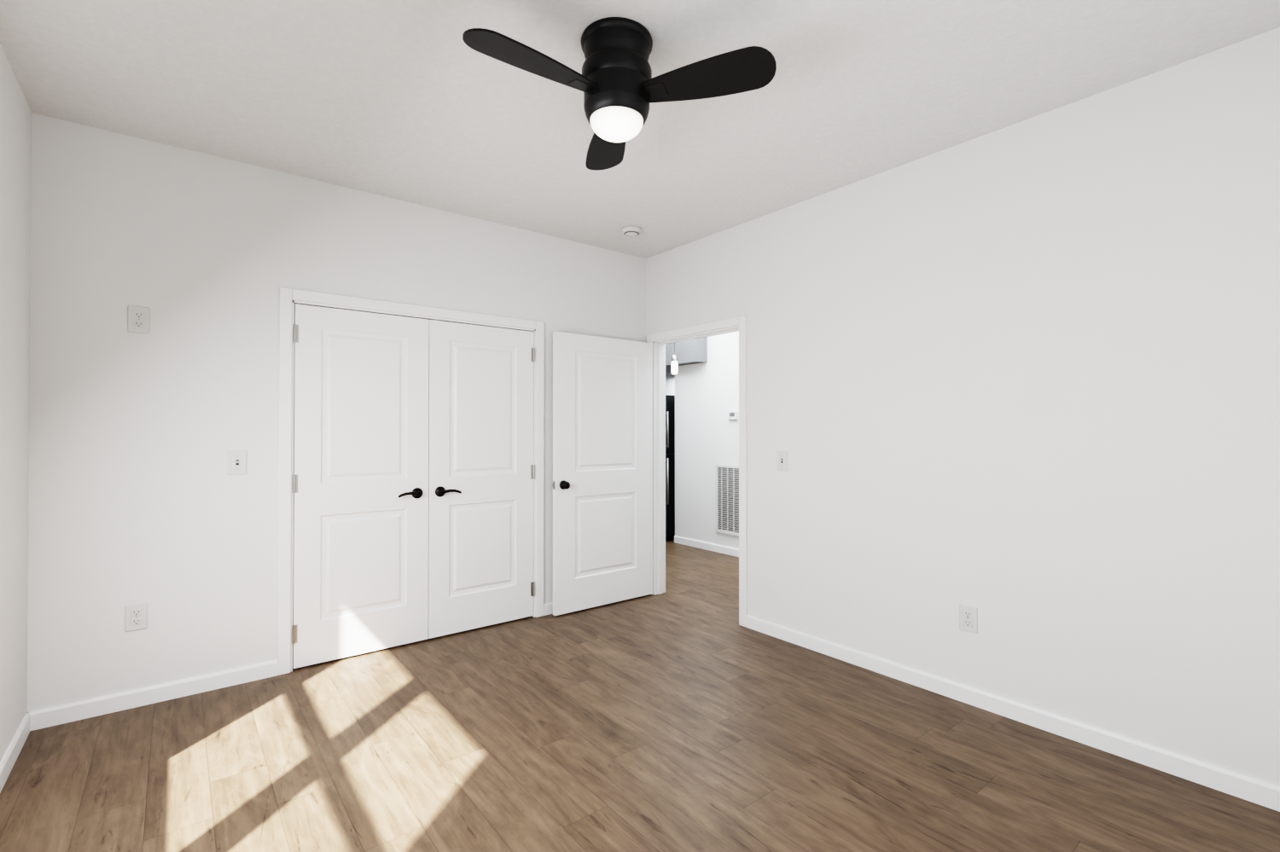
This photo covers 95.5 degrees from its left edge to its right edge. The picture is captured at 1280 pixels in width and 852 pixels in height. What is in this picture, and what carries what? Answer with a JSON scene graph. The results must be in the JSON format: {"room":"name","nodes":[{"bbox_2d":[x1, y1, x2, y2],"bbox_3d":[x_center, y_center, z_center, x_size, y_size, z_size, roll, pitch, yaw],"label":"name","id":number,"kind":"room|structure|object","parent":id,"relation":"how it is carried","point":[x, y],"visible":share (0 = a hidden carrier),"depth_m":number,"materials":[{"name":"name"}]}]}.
{"room":"empty bedroom","nodes":[
{"label":"empty bedroom","id":0,"kind":"room"},
{"bbox_2d":[0,44,31,762],"bbox_3d":[-1.433,-0.038,0.860,0.150,2.740,4.265,0,-1,-39],"label":"wall","id":1,"kind":"structure","parent":0,"point":[15,140],"depth_m":2.33,"materials":[{"name":"white paint"}]},
{"bbox_2d":[0,712,30,793],"bbox_3d":[-1.406,1.292,0.945,0.013,0.082,4.150,0,-1,-39],"label":"baseboard","id":2,"kind":"structure","parent":1,"relation":"attached to","point":[12,753],"depth_m":2.32,"materials":[{"name":"white paint"}]},
{"bbox_2d":[26,112,645,712],"bbox_3d":[-1.375,-0.016,3.707,3.791,2.740,0.115,0,-1,-39],"label":"wall","id":3,"kind":"structure","parent":0,"point":[137,495],"depth_m":2.91,"materials":[{"name":"white paint"}]},
{"bbox_2d":[124,602,147,632],"bbox_3d":[-2.417,0.917,2.790,0.083,0.126,0.008,0,-1,-39],"label":"electrical outlet","id":4,"kind":"object","parent":3,"relation":"attached to","point":[136,617],"visible":1,"depth_m":2.79,"materials":[{"name":"white plastic"}]},
{"bbox_2d":[127,305,150,333],"bbox_3d":[-2.416,-0.513,2.802,0.083,0.126,0.008,0,-1,-39],"label":"electrical outlet","id":5,"kind":"object","parent":3,"relation":"attached to","point":[138,319],"visible":1,"depth_m":2.80,"materials":[{"name":"white plastic"}]},
{"bbox_2d":[27,660,277,731],"bbox_3d":[-2.331,1.306,2.853,0.944,0.082,0.013,0,-1,-39],"label":"baseboard","id":6,"kind":"structure","parent":3,"relation":"attached to","point":[58,715],"depth_m":2.81,"materials":[{"name":"white paint"}]},
{"bbox_2d":[227,450,246,475],"bbox_3d":[-2.105,0.191,3.039,0.083,0.126,0.016,0,-1,-39],"label":"light switch","id":7,"kind":"object","parent":3,"relation":"attached to","point":[236,462],"visible":1,"depth_m":3.04,"materials":[{"name":"white plastic"}]},
{"bbox_2d":[277,287,544,675],"bbox_3d":[-1.353,0.301,3.693,1.624,2.105,0.162,0,-1,-39],"label":"closet door","id":8,"kind":"structure","parent":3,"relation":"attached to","point":[293,302],"depth_m":3.57,"materials":[{"name":"white paint"}]},
{"bbox_2d":[543,602,552,616],"bbox_3d":[-0.318,1.319,4.458,0.958,0.082,0.013,0,-1,-39],"label":"baseboard","id":9,"kind":"structure","parent":3,"relation":"attached to","point":[548,608],"depth_m":4.18,"materials":[{"name":"white paint"}]},
{"bbox_2d":[0,537,1279,851],"bbox_3d":[0.136,1.408,4.275,6.876,0.100,7.665,0,-1,-39],"label":"floor","id":10,"kind":"structure","parent":0,"point":[684,713],"depth_m":2.31,"materials":[{"name":"brown wood"}]},
{"bbox_2d":[665,395,674,538],"bbox_3d":[0.336,0.507,7.420,0.850,1.750,0.906,0,-1,-39],"label":"refrigerator","id":11,"kind":"object","parent":10,"relation":"on","point":[670,466],"visible":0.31,"depth_m":6.93,"materials":[{"name":"black metal"}]},
{"bbox_2d":[0,0,1279,258],"bbox_3d":[0.136,-1.432,4.296,6.876,0.100,7.665,0,-1,-39],"label":"ceiling","id":12,"kind":"structure","parent":0,"point":[421,102],"depth_m":2.40,"materials":[{"name":"paint"}]},
{"bbox_2d":[462,17,776,170],"bbox_3d":[-0.178,-1.223,2.039,0.900,0.352,1.012,0,-1,-39],"label":"ceiling fan","id":13,"kind":"object","parent":12,"relation":"hanging from","point":[618,85],"visible":1,"depth_m":2.00,"materials":[{"name":"black metal"}]},
{"bbox_2d":[622,225,640,236],"bbox_3d":[-0.059,-1.362,4.072,0.132,0.043,0.132,0,-1,-39],"label":"smoke detector","id":14,"kind":"object","parent":12,"relation":"attached to","point":[631,230],"visible":1,"depth_m":4.03,"materials":[{"name":"white plastic"}]},
{"bbox_2d":[671,343,677,374],"bbox_3d":[0.383,-0.971,6.450,0.110,0.790,0.110,0,-1,-39],"label":"pendant light","id":15,"kind":"object","parent":12,"relation":"hanging from","point":[674,363],"visible":0.77,"depth_m":6.42,"materials":[{"name":"white glass"}]},
{"bbox_2d":[665,375,672,395],"bbox_3d":[0.465,0.017,8.116,0.115,2.740,1.855,0,-1,-39],"label":"wall","id":16,"kind":"structure","parent":0,"point":[668,379],"depth_m":8.10,"materials":[{"name":"white paint"}]},
{"bbox_2d":[665,337,707,376],"bbox_3d":[0.477,-1.032,7.286,0.910,0.655,1.610,0,-1,-39],"label":"soffit","id":17,"kind":"structure","parent":0,"point":[691,352],"depth_m":6.50,"materials":[{"name":"grey paint"}]},
{"bbox_2d":[672,331,738,549],"bbox_3d":[1.749,-0.004,5.303,0.115,2.740,4.145,0,-1,-39],"label":"wall","id":18,"kind":"structure","parent":0,"point":[706,430],"depth_m":6.48,"materials":[{"name":"white paint"}]},
{"bbox_2d":[674,535,738,557],"bbox_3d":[1.663,1.325,5.298,0.013,0.082,4.030,0,-1,-39],"label":"baseboard","id":19,"kind":"structure","parent":18,"relation":"attached to","point":[711,547],"depth_m":6.43,"materials":[{"name":"white paint"}]},
{"bbox_2d":[715,464,738,536],"bbox_3d":[0.992,0.787,6.142,0.014,0.740,0.520,0,-1,-39],"label":"air vent","id":20,"kind":"object","parent":18,"relation":"in","point":[727,499],"visible":0.62,"depth_m":6.21,"materials":[{"name":"white metal"}]},
{"bbox_2d":[727,411,737,419],"bbox_3d":[0.983,-0.113,6.154,0.024,0.090,0.120,0,-1,-39],"label":"thermostat","id":21,"kind":"object","parent":18,"relation":"attached to","point":[732,415],"visible":1,"depth_m":6.14,"materials":[{"name":"white plastic"}]},
{"bbox_2d":[645,27,1279,786],"bbox_3d":[1.427,-0.020,3.140,0.115,2.740,4.265,0,-1,-39],"label":"wall","id":22,"kind":"structure","parent":0,"point":[1018,386],"depth_m":2.57,"materials":[{"name":"white paint"}]},
{"bbox_2d":[664,344,665,553],"bbox_3d":[0.495,0.307,4.414,0.018,2.105,1.048,0,-1,-39],"label":"door frame","id":23,"kind":"structure","parent":22,"relation":"attached to","point":[665,449],"depth_m":4.78,"materials":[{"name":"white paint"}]},
{"bbox_2d":[646,315,747,627],"bbox_3d":[0.443,0.336,4.372,0.115,2.045,0.928,0,-1,-39],"label":"door frame","id":24,"kind":"structure","parent":22,"relation":"in","point":[659,480],"depth_m":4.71,"materials":[{"name":"white paint"}]},
{"bbox_2d":[552,331,652,616],"bbox_3d":[-0.262,0.339,4.413,0.914,2.017,0.159,0,-1,-39],"label":"entry door","id":25,"kind":"structure","parent":24,"relation":"attached to","point":[602,471],"depth_m":4.37,"materials":[{"name":"white paint"}]},
{"bbox_2d":[776,450,787,471],"bbox_3d":[0.900,0.221,3.694,0.016,0.126,0.083,0,-1,-39],"label":"light switch","id":26,"kind":"object","parent":22,"relation":"attached to","point":[782,461],"visible":1,"depth_m":3.69,"materials":[{"name":"white plastic"}]},
{"bbox_2d":[959,604,977,634],"bbox_3d":[1.594,0.936,2.825,0.008,0.126,0.083,0,-1,-39],"label":"electrical outlet","id":27,"kind":"object","parent":22,"relation":"attached to","point":[968,619],"visible":1,"depth_m":2.82,"materials":[{"name":"white plastic"}]},
{"bbox_2d":[745,615,1279,812],"bbox_3d":[1.677,1.305,2.714,0.013,0.082,3.072,0,-1,-39],"label":"baseboard","id":28,"kind":"structure","parent":22,"relation":"attached to","point":[1253,790],"depth_m":2.54,"materials":[{"name":"white paint"}]}
]}

